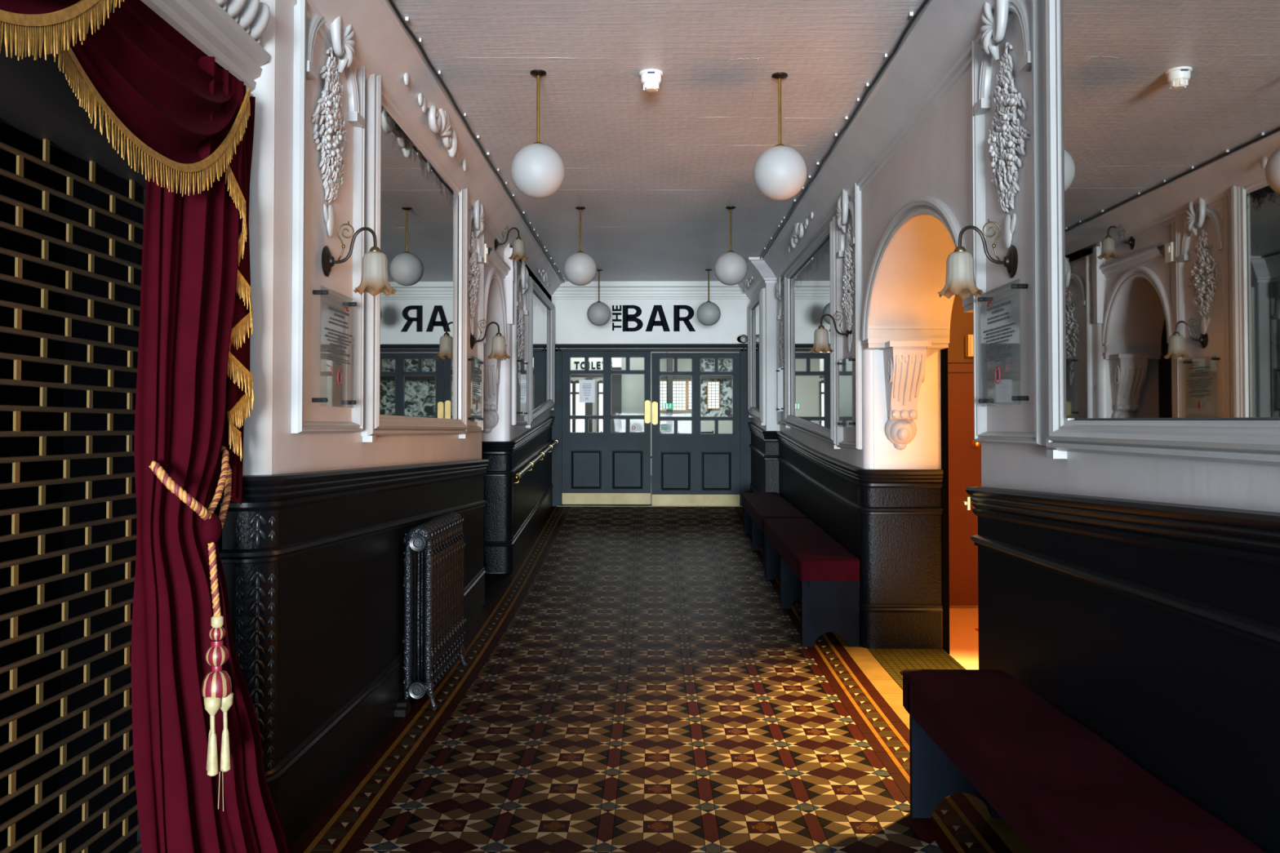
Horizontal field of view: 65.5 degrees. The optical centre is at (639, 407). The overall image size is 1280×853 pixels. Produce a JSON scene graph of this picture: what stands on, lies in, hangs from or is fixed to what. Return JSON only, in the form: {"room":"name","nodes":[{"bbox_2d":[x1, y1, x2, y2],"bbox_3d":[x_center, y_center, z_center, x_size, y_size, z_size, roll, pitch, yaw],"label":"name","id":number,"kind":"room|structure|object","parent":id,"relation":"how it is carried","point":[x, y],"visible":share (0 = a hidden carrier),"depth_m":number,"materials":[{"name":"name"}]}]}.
{"room":"theatre entrance hallway","nodes":[
{"label":"theatre entrance hallway","id":0,"kind":"room"},
{"bbox_2d":[0,120,222,852],"bbox_3d":[-1.847,0.193,2.121,0.550,2.900,3.200,0,-1,1],"label":"tile grout","id":1,"kind":"structure","parent":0,"point":[10,135],"depth_m":3.52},
{"bbox_2d":[0,31,146,852],"bbox_3d":[-1.655,0.235,2.268,0.190,2.820,2.700,0,-1,1],"label":"wall tiles","id":2,"kind":"object","parent":1,"relation":"attached to","point":[37,99],"visible":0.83,"depth_m":2.92,"materials":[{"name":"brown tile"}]},
{"bbox_2d":[219,0,555,838],"bbox_3d":[-1.920,-0.134,3.829,1.260,3.620,19.600,0,-1,1],"label":"wall","id":3,"kind":"structure","parent":0,"point":[312,556],"depth_m":4.37,"materials":[{"name":"grey paint"}]},
{"bbox_2d":[0,0,124,60],"bbox_3d":[-1.352,-0.952,1.796,0.126,0.484,1.523,0,-1,1],"label":"curtain fringe","id":4,"kind":"object","parent":3,"relation":"hanging from","point":[24,24],"visible":1,"depth_m":2.24,"materials":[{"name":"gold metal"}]},
{"bbox_2d":[0,0,80,14],"bbox_3d":[-1.352,-0.992,1.798,0.125,0.404,1.520,0,-1,1],"label":"drape","id":5,"kind":"object","parent":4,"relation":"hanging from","point":[6,6],"depth_m":2.25,"materials":[{"name":"gold metal"}]},
{"bbox_2d":[50,0,250,196],"bbox_3d":[-1.398,-0.903,2.820,0.129,0.542,1.375,0,-1,1],"label":"swag","id":6,"kind":"object","parent":3,"relation":"hanging from","point":[142,76],"visible":0.91,"depth_m":2.84,"materials":[{"name":"red fabric"}]},
{"bbox_2d":[141,0,270,96],"bbox_3d":[-1.544,-1.360,1.408,0.316,0.336,4.720,0,-1,1],"label":"trim","id":7,"kind":"structure","parent":3,"relation":"attached to","point":[230,32],"depth_m":3.44,"materials":[{"name":"white paint"}]},
{"bbox_2d":[131,55,289,852],"bbox_3d":[-1.371,0.262,3.310,0.242,2.800,0.739,0,-1,5],"label":"curtain","id":8,"kind":"object","parent":3,"relation":"hanging from","point":[190,247],"visible":0.8,"depth_m":3.12,"materials":[{"name":"red fabric"}]},
{"bbox_2d":[148,445,233,811],"bbox_3d":[-1.359,0.678,3.185,0.215,1.131,0.520,0,-1,1],"label":"tieback","id":9,"kind":"object","parent":8,"relation":"hanging from","point":[216,687],"visible":0.98,"depth_m":3.04,"materials":[{"name":"gold fabric"}]},
{"bbox_2d":[217,68,253,504],"bbox_3d":[-1.414,-0.400,3.498,0.116,1.500,0.380,0,-1,1],"label":"cascade","id":10,"kind":"object","parent":3,"relation":"hanging from","point":[240,400],"visible":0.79,"depth_m":3.45,"materials":[{"name":"red"}]},
{"bbox_2d":[290,0,365,433],"bbox_3d":[-1.350,-0.890,4.442,0.097,2.008,0.871,0,-1,1],"label":"trim","id":11,"kind":"structure","parent":3,"relation":"attached to","point":[305,31],"depth_m":4.37,"materials":[{"name":"white paint"}]},
{"bbox_2d":[311,285,356,408],"bbox_3d":[-1.361,-0.256,4.449,0.062,0.510,0.470,0,-1,1],"label":"notice","id":12,"kind":"object","parent":3,"relation":"attached to","point":[345,304],"visible":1,"depth_m":4.44,"materials":[{"name":"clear plastic"}]},
{"bbox_2d":[321,221,396,296],"bbox_3d":[-1.235,-0.664,4.411,0.315,0.325,0.191,0,-1,1],"label":"wall sconce","id":13,"kind":"object","parent":3,"relation":"attached to","point":[375,276],"visible":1,"depth_m":4.38,"materials":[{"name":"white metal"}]},
{"bbox_2d":[360,73,468,442],"bbox_3d":[-1.335,-0.763,6.250,0.066,1.945,2.570,0,-1,1],"label":"wall mirror","id":14,"kind":"object","parent":3,"relation":"attached to","point":[413,384],"visible":0.8,"depth_m":5.91,"materials":[{"name":"white paint"}]},
{"bbox_2d":[379,105,458,419],"bbox_3d":[-1.363,-0.788,6.250,0.008,1.716,2.214,0,-1,1],"label":"mirror glass","id":15,"kind":"object","parent":14,"relation":"attached to","point":[420,224],"depth_m":6.07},
{"bbox_2d":[467,355,483,422],"bbox_3d":[-1.315,-0.136,7.932,0.062,0.510,0.460,0,-1,1],"label":"notice","id":16,"kind":"object","parent":3,"relation":"attached to","point":[476,363],"visible":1,"depth_m":7.92,"materials":[{"name":"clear plastic"}]},
{"bbox_2d":[466,200,484,432],"bbox_3d":[-1.304,-0.773,7.940,0.091,1.943,0.730,0,-1,1],"label":"trim","id":17,"kind":"structure","parent":3,"relation":"attached to","point":[477,214],"depth_m":8.00,"materials":[{"name":"white paint"}]},
{"bbox_2d":[484,243,488,264],"bbox_3d":[-1.312,-1.432,8.408,0.056,0.440,0.100,0,-1,1],"label":"wall sensor","id":18,"kind":"object","parent":3,"relation":"attached to","point":[486,246],"visible":0.48,"depth_m":8.36,"materials":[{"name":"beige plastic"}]},
{"bbox_2d":[470,318,510,359],"bbox_3d":[-1.189,-0.548,7.949,0.315,0.325,0.191,0,-1,1],"label":"wall sconce","id":19,"kind":"object","parent":3,"relation":"attached to","point":[498,345],"visible":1,"depth_m":7.91,"materials":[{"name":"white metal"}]},
{"bbox_2d":[483,354,503,433],"bbox_3d":[-1.478,-0.121,9.526,0.305,0.748,0.273,0,-1,1],"label":"corbel","id":20,"kind":"object","parent":3,"relation":"attached to","point":[491,367],"visible":0.68,"depth_m":9.52,"materials":[{"name":"grey paint"}]},
{"bbox_2d":[494,226,528,261],"bbox_3d":[-1.174,-1.514,9.128,0.315,0.325,0.191,0,-1,1],"label":"wall sconce","id":21,"kind":"object","parent":3,"relation":"attached to","point":[518,244],"visible":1,"depth_m":9.10,"materials":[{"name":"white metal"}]},
{"bbox_2d":[511,259,528,425],"bbox_3d":[-1.213,-0.685,10.322,0.098,1.743,0.981,0,-1,1],"label":"trim","id":22,"kind":"structure","parent":3,"relation":"attached to","point":[523,277],"depth_m":10.24,"materials":[{"name":"white paint"}]},
{"bbox_2d":[516,358,528,415],"bbox_3d":[-1.224,-0.203,10.348,0.062,0.580,0.450,0,-1,1],"label":"notice","id":23,"kind":"object","parent":3,"relation":"attached to","point":[523,363],"visible":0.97,"depth_m":10.29,"materials":[{"name":"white paper"}]},
{"bbox_2d":[513,439,559,483],"bbox_3d":[-1.173,0.590,11.541,0.121,0.394,3.776,0,-1,1],"label":"handrail","id":24,"kind":"object","parent":3,"relation":"attached to","point":[517,476],"visible":0.99,"depth_m":10.94,"materials":[{"name":"gold metal"}]},
{"bbox_2d":[525,275,555,427],"bbox_3d":[-1.197,-0.581,12.211,0.066,1.670,2.640,0,-1,1],"label":"wall mirror","id":25,"kind":"object","parent":3,"relation":"attached to","point":[541,351],"visible":0.94,"depth_m":12.07,"materials":[{"name":"white paint"}]},
{"bbox_2d":[533,290,550,412],"bbox_3d":[-1.224,-0.607,12.212,0.008,1.441,2.284,0,-1,1],"label":"mirror glass","id":26,"kind":"object","parent":25,"relation":"attached to","point":[541,313],"depth_m":12.24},
{"bbox_2d":[551,298,750,343],"bbox_3d":[0.179,0.073,13.675,3.400,3.600,0.150,0,-1,1],"label":"wall","id":27,"kind":"structure","parent":0,"point":[572,324],"depth_m":13.63,"materials":[{"name":"white paint"}]},
{"bbox_2d":[551,343,751,506],"bbox_3d":[0.151,0.280,13.614,2.745,2.285,0.265,0,-1,1],"label":"door","id":28,"kind":"structure","parent":27,"relation":"in","point":[695,468],"depth_m":13.56,"materials":[{"name":"blue paint"}]},
{"bbox_2d":[578,379,595,402],"bbox_3d":[-0.726,-0.218,13.615,0.217,0.312,0.005,0,-1,1],"label":"paper notice","id":29,"kind":"object","parent":28,"relation":"attached to","point":[586,387],"visible":1,"depth_m":13.61,"materials":[{"name":"white paper"}]},
{"bbox_2d":[631,422,642,431],"bbox_3d":[-0.045,0.273,13.595,0.164,0.120,0.009,0,-1,1],"label":"sticker","id":30,"kind":"object","parent":28,"relation":"attached to","point":[636,427],"visible":1,"depth_m":13.60,"materials":[{"name":"grey paper"}]},
{"bbox_2d":[660,423,669,432],"bbox_3d":[0.342,0.292,13.591,0.120,0.125,0.007,0,-1,1],"label":"sticker","id":31,"kind":"object","parent":28,"relation":"attached to","point":[664,427],"visible":1,"depth_m":13.59,"materials":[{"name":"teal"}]},
{"bbox_2d":[612,305,695,331],"bbox_3d":[0.191,-1.217,13.620,1.141,0.361,0.012,0,-1,1],"label":"sign","id":32,"kind":"object","parent":27,"relation":"attached to","point":[627,317],"visible":1,"depth_m":13.61,"materials":[{"name":"black"}]},
{"bbox_2d":[734,333,747,343],"bbox_3d":[1.393,-0.929,13.572,0.196,0.144,0.065,0,-1,1],"label":"security camera","id":33,"kind":"object","parent":27,"relation":"attached to","point":[743,339],"depth_m":13.56,"materials":[{"name":"beige plastic"}]},
{"bbox_2d":[570,351,739,475],"bbox_3d":[0.236,-0.353,18.039,9.000,3.572,8.540,0,-1,1],"label":"wall","id":34,"kind":"structure","parent":0,"point":[627,390],"depth_m":21.95,"materials":[{"name":"grey"}]},
{"bbox_2d":[570,380,573,431],"bbox_3d":[-1.710,0.460,22.169,0.480,2.112,0.100,0,-1,1],"label":"window","id":35,"kind":"structure","parent":34,"relation":"in","point":[571,381],"depth_m":22.13,"materials":[{"name":"white"}]},
{"bbox_2d":[573,380,585,431],"bbox_3d":[-1.270,0.459,22.164,0.400,2.112,0.100,0,-1,1],"label":"window","id":36,"kind":"structure","parent":34,"relation":"in","point":[579,407],"depth_m":22.19,"materials":[{"name":"white"}]},
{"bbox_2d":[573,361,612,368],"bbox_3d":[-0.846,-0.759,18.024,0.688,0.133,0.015,0,-1,1],"label":"sign","id":37,"kind":"object","parent":34,"relation":"attached to","point":[576,362],"visible":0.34,"depth_m":18.02,"materials":[{"name":"black paint"}]},
{"bbox_2d":[597,380,602,431],"bbox_3d":[-0.800,0.459,22.158,0.300,2.112,0.100,0,-1,1],"label":"window","id":38,"kind":"structure","parent":34,"relation":"in","point":[600,382],"depth_m":22.18,"materials":[{"name":"white"}]},
{"bbox_2d":[660,380,666,410],"bbox_3d":[0.504,-0.258,22.090,0.210,0.680,0.070,0,-1,1],"label":"window","id":39,"kind":"structure","parent":34,"relation":"in","point":[663,383],"depth_m":22.11,"materials":[{"name":"white glass"}]},
{"bbox_2d":[662,351,673,409],"bbox_3d":[0.529,-0.962,19.026,0.208,2.015,0.043,0,-1,1],"label":"exit sign","id":40,"kind":"object","parent":34,"relation":"attached to","point":[667,406],"visible":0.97,"depth_m":19.00,"materials":[{"name":"green plastic"}]},
{"bbox_2d":[672,380,686,410],"bbox_3d":[0.869,-0.258,22.085,0.320,0.680,0.070,0,-1,1],"label":"window","id":41,"kind":"structure","parent":34,"relation":"in","point":[679,387],"depth_m":22.10,"materials":[{"name":"white"}]},
{"bbox_2d":[687,380,691,409],"bbox_3d":[1.164,-0.269,22.081,0.210,0.660,0.070,0,-1,1],"label":"window","id":42,"kind":"structure","parent":34,"relation":"in","point":[689,382],"depth_m":22.09,"materials":[{"name":"white"}]},
{"bbox_2d":[660,375,732,379],"bbox_3d":[2.513,-0.660,22.012,4.350,0.080,0.150,0,-1,1],"label":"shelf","id":43,"kind":"object","parent":34,"relation":"attached to","point":[662,377],"depth_m":21.96,"materials":[{"name":"black wood"}]},
{"bbox_2d":[706,381,719,408],"bbox_3d":[1.629,-0.269,22.075,0.280,0.620,0.070,0,-1,1],"label":"window","id":44,"kind":"structure","parent":34,"relation":"in","point":[713,387],"depth_m":22.09,"materials":[{"name":"white"}]},
{"bbox_2d":[392,0,924,281],"bbox_3d":[0.151,-1.951,3.938,4.000,0.102,19.800,0,-1,1],"label":"ceiling","id":45,"kind":"structure","parent":0,"point":[655,175],"depth_m":6.00,"materials":[{"name":"paint"}]},
{"bbox_2d":[388,0,565,282],"bbox_3d":[-1.105,-1.819,7.253,0.042,0.032,12.400,0,-1,1],"label":"cable","id":46,"kind":"object","parent":45,"relation":"attached to","point":[391,2],"visible":1,"depth_m":6.16,"materials":[{"name":"black plastic"}]},
{"bbox_2d":[511,69,564,198],"bbox_3d":[-0.568,-1.517,5.549,0.300,0.705,0.300,0,-1,1],"label":"globe","id":47,"kind":"object","parent":45,"relation":"hanging from","point":[537,169],"visible":1,"depth_m":5.45,"materials":[{"name":"white glass"}]},
{"bbox_2d":[564,206,596,285],"bbox_3d":[-0.538,-1.448,8.979,0.300,0.705,0.300,0,-1,1],"label":"pendant light","id":48,"kind":"object","parent":45,"relation":"hanging from","point":[580,268],"visible":1,"depth_m":8.88,"materials":[{"name":"white glass"}]},
{"bbox_2d":[586,269,610,325],"bbox_3d":[-0.516,-1.377,12.538,0.300,0.705,0.300,0,-1,1],"label":"pendant light","id":49,"kind":"object","parent":45,"relation":"hanging from","point":[598,313],"visible":0.99,"depth_m":12.43,"materials":[{"name":"white glass"}]},
{"bbox_2d":[639,68,662,92],"bbox_3d":[0.062,-1.821,5.567,0.132,0.097,0.132,0,-1,1],"label":"smoke detector","id":50,"kind":"object","parent":45,"relation":"attached to","point":[651,78],"visible":1,"depth_m":5.53,"materials":[{"name":"white plastic"}]},
{"bbox_2d":[697,269,720,325],"bbox_3d":[0.864,-1.377,12.520,0.300,0.705,0.300,0,-1,1],"label":"pendant light","id":51,"kind":"object","parent":45,"relation":"hanging from","point":[708,313],"visible":1,"depth_m":12.42,"materials":[{"name":"white glass"}]},
{"bbox_2d":[714,206,747,285],"bbox_3d":[0.817,-1.449,8.961,0.300,0.705,0.300,0,-1,1],"label":"globe","id":52,"kind":"object","parent":45,"relation":"hanging from","point":[731,268],"visible":1,"depth_m":8.86,"materials":[{"name":"white glass"}]},
{"bbox_2d":[753,71,807,200],"bbox_3d":[0.786,-1.516,5.592,0.300,0.705,0.300,0,-1,1],"label":"globe","id":53,"kind":"object","parent":45,"relation":"hanging from","point":[780,171],"visible":1,"depth_m":5.49,"materials":[{"name":"white glass"}]},
{"bbox_2d":[760,0,928,259],"bbox_3d":[1.330,-1.836,6.371,0.047,0.032,10.700,0,-1,1],"label":"cable","id":54,"kind":"object","parent":45,"relation":"attached to","point":[925,2],"visible":0.98,"depth_m":6.01,"materials":[{"name":"black plastic"}]},
{"bbox_2d":[287,475,1032,852],"bbox_3d":[0.418,1.518,8.967,9.600,0.563,30.000,0,-1,1],"label":"floor","id":55,"kind":"structure","parent":0,"point":[637,682],"depth_m":5.37,"materials":[{"name":"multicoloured tile"}]},
{"bbox_2d":[394,699,411,717],"bbox_3d":[-1.332,1.680,5.555,0.080,0.062,0.140,0,-1,1],"label":"wood block","id":56,"kind":"object","parent":55,"relation":"on","point":[403,708],"visible":0.82,"depth_m":5.54,"materials":[{"name":"black wood"}]},
{"bbox_2d":[402,511,467,709],"bbox_3d":[-1.237,1.208,6.401,0.204,1.041,1.586,0,-1,1],"label":"radiator","id":57,"kind":"object","parent":55,"relation":"on","point":[433,584],"visible":1,"depth_m":5.73,"materials":[{"name":"black metal"}]},
{"bbox_2d":[660,431,679,433],"bbox_3d":[0.547,0.949,18.852,0.400,1.002,0.453,0,-1,1],"label":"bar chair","id":58,"kind":"object","parent":55,"relation":"on","point":[677,431],"visible":0.06,"depth_m":18.64,"materials":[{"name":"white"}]},
{"bbox_2d":[701,431,713,433],"bbox_3d":[1.225,0.975,20.146,0.400,1.002,0.454,0,-1,-22],"label":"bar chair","id":59,"kind":"object","parent":55,"relation":"on","point":[713,431],"visible":0.07,"depth_m":19.97,"materials":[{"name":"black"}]},
{"bbox_2d":[741,493,806,577],"bbox_3d":[1.385,1.307,10.559,0.428,0.656,2.280,0,-1,1],"label":"bench","id":60,"kind":"object","parent":55,"relation":"on","point":[757,507],"visible":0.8,"depth_m":10.56,"materials":[{"name":"red fabric"}]},
{"bbox_2d":[742,493,806,532],"bbox_3d":[1.386,1.095,10.563,0.425,0.232,2.280,0,-1,1],"label":"cushion","id":61,"kind":"object","parent":60,"relation":"on","point":[757,506],"depth_m":10.31,"materials":[{"name":"red fabric"}]},
{"bbox_2d":[762,518,859,646],"bbox_3d":[1.356,1.371,8.192,0.433,0.707,2.370,0,-1,1],"label":"bench","id":62,"kind":"object","parent":55,"relation":"on","point":[813,566],"visible":1,"depth_m":7.08,"materials":[{"name":"red fabric"}]},
{"bbox_2d":[764,518,859,581],"bbox_3d":[1.358,1.136,8.197,0.430,0.235,2.370,0,-1,1],"label":"cushion","id":63,"kind":"object","parent":62,"relation":"on","point":[810,553],"depth_m":7.53,"materials":[{"name":"red fabric"}]},
{"bbox_2d":[900,669,1265,852],"bbox_3d":[1.282,1.355,2.517,0.433,0.591,3.320,0,-1,1],"label":"bench","id":64,"kind":"object","parent":55,"relation":"on","point":[1060,786],"visible":1,"depth_m":3.02,"materials":[{"name":"red fabric"}]},
{"bbox_2d":[947,363,977,608],"bbox_3d":[3.681,0.048,6.153,3.200,3.350,5.600,0,-1,1],"label":"wall","id":65,"kind":"structure","parent":0,"point":[950,606],"depth_m":8.80,"materials":[{"name":"brown paint"}]},
{"bbox_2d":[947,294,981,605],"bbox_3d":[2.858,0.376,8.773,1.315,2.800,0.110,0,-1,1],"label":"door","id":66,"kind":"structure","parent":65,"relation":"in","point":[964,453],"depth_m":8.79,"materials":[{"name":"paint"}]},
{"bbox_2d":[962,497,970,510],"bbox_3d":[1.500,0.442,4.575,0.024,0.060,0.035,0,-1,1],"label":"door handle","id":67,"kind":"object","parent":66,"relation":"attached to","point":[967,503],"visible":1,"depth_m":4.56,"materials":[{"name":"gold metal"}]},
{"bbox_2d":[964,334,973,356],"bbox_3d":[2.955,-0.540,8.749,0.160,0.190,0.101,0,-1,1],"label":"emergency light","id":68,"kind":"object","parent":66,"relation":"attached to","point":[969,342],"visible":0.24,"depth_m":8.71,"materials":[{"name":"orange plastic"}]},
{"bbox_2d":[969,336,973,354],"bbox_3d":[2.954,-0.541,8.709,0.130,0.160,0.012,0,-1,1],"label":"diffuser","id":69,"kind":"object","parent":68,"relation":"attached to","point":[971,342],"depth_m":8.70,"materials":[{"name":"plastic"}]},
{"bbox_2d":[747,0,1279,852],"bbox_3d":[1.735,-0.134,3.781,0.799,3.620,19.600,0,-1,1],"label":"wall","id":70,"kind":"structure","parent":0,"point":[1138,597],"depth_m":3.94,"materials":[{"name":"grey paint"}]},
{"bbox_2d":[403,72,813,293],"bbox_3d":[0.152,-1.676,9.267,2.731,0.275,8.020,0,-1,1],"label":"trim","id":71,"kind":"structure","parent":70,"relation":"attached to","point":[439,121],"depth_m":6.26,"materials":[{"name":"grey paint"}]},
{"bbox_2d":[288,0,1029,324],"bbox_3d":[0.055,-1.413,3.829,2.990,0.979,19.600,0,-1,1],"label":"trim","id":72,"kind":"structure","parent":70,"relation":"attached to","point":[935,52],"depth_m":6.08,"materials":[{"name":"grey paint"}]},
{"bbox_2d":[747,288,765,425],"bbox_3d":[1.475,-0.586,12.696,0.066,1.640,1.640,0,-1,1],"label":"wall mirror","id":73,"kind":"object","parent":70,"relation":"attached to","point":[757,400],"visible":1,"depth_m":12.64,"materials":[{"name":"white paint"}]},
{"bbox_2d":[752,302,759,410],"bbox_3d":[1.502,-0.612,12.696,0.008,1.411,1.284,0,-1,1],"label":"mirror glass","id":74,"kind":"object","parent":73,"relation":"attached to","point":[756,307],"depth_m":12.84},
{"bbox_2d":[775,274,784,424],"bbox_3d":[1.610,-0.656,11.405,0.092,1.707,0.701,0,-1,1],"label":"trim","id":75,"kind":"structure","parent":70,"relation":"attached to","point":[780,288],"depth_m":11.49,"materials":[{"name":"white paint"}]},
{"bbox_2d":[776,366,784,411],"bbox_3d":[1.618,-0.202,11.386,0.062,0.500,0.480,0,-1,1],"label":"notice","id":76,"kind":"object","parent":70,"relation":"attached to","point":[780,371],"visible":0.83,"depth_m":11.34,"materials":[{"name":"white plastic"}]},
{"bbox_2d":[783,215,839,448],"bbox_3d":[1.591,-0.573,9.473,0.066,1.875,3.000,0,-1,1],"label":"wall mirror","id":77,"kind":"object","parent":70,"relation":"attached to","point":[810,294],"visible":0.95,"depth_m":9.30,"materials":[{"name":"white paint"}]},
{"bbox_2d":[790,236,830,429],"bbox_3d":[1.618,-0.599,9.473,0.008,1.646,2.644,0,-1,1],"label":"mirror glass","id":78,"kind":"object","parent":77,"relation":"attached to","point":[810,285],"depth_m":9.44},
{"bbox_2d":[808,310,851,353],"bbox_3d":[1.442,-0.575,7.575,0.315,0.325,0.191,0,-1,1],"label":"wall sconce","id":79,"kind":"object","parent":70,"relation":"attached to","point":[821,343],"visible":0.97,"depth_m":7.54,"materials":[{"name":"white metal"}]},
{"bbox_2d":[837,356,855,426],"bbox_3d":[1.568,-0.109,7.534,0.062,0.520,0.500,0,-1,1],"label":"notice","id":80,"kind":"object","parent":70,"relation":"attached to","point":[840,363],"visible":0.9,"depth_m":7.73,"materials":[{"name":"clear plastic"}]},
{"bbox_2d":[835,182,862,449],"bbox_3d":[1.558,-0.701,7.551,0.094,2.023,0.770,0,-1,1],"label":"trim","id":81,"kind":"structure","parent":70,"relation":"attached to","point":[845,206],"depth_m":7.47,"materials":[{"name":"white paint"}]},
{"bbox_2d":[879,341,931,449],"bbox_3d":[1.838,-0.073,6.911,0.280,0.748,0.333,0,-1,1],"label":"corbel","id":82,"kind":"object","parent":70,"relation":"attached to","point":[904,362],"visible":1,"depth_m":6.88,"materials":[{"name":"grey paint"}]},
{"bbox_2d":[937,218,1017,298],"bbox_3d":[1.397,-0.624,4.152,0.315,0.325,0.191,0,-1,1],"label":"wall sconce","id":83,"kind":"object","parent":70,"relation":"attached to","point":[960,281],"visible":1,"depth_m":4.12,"materials":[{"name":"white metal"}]},
{"bbox_2d":[977,279,1029,406],"bbox_3d":[1.524,-0.256,4.191,0.062,0.500,0.470,0,-1,1],"label":"notice","id":84,"kind":"object","parent":70,"relation":"attached to","point":[1019,286],"visible":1,"depth_m":4.18,"materials":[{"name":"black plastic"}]},
{"bbox_2d":[971,0,1045,445],"bbox_3d":[1.513,-0.853,4.178,0.094,2.013,0.760,0,-1,1],"label":"trim","id":85,"kind":"structure","parent":70,"relation":"attached to","point":[1030,16],"depth_m":4.14,"materials":[{"name":"white paint"}]},
{"bbox_2d":[1042,0,1279,466],"bbox_3d":[1.498,-0.817,2.402,0.066,1.990,2.610,0,-1,1],"label":"wall mirror","id":86,"kind":"object","parent":70,"relation":"attached to","point":[1162,117],"visible":1,"depth_m":2.84,"materials":[{"name":"white paint"}]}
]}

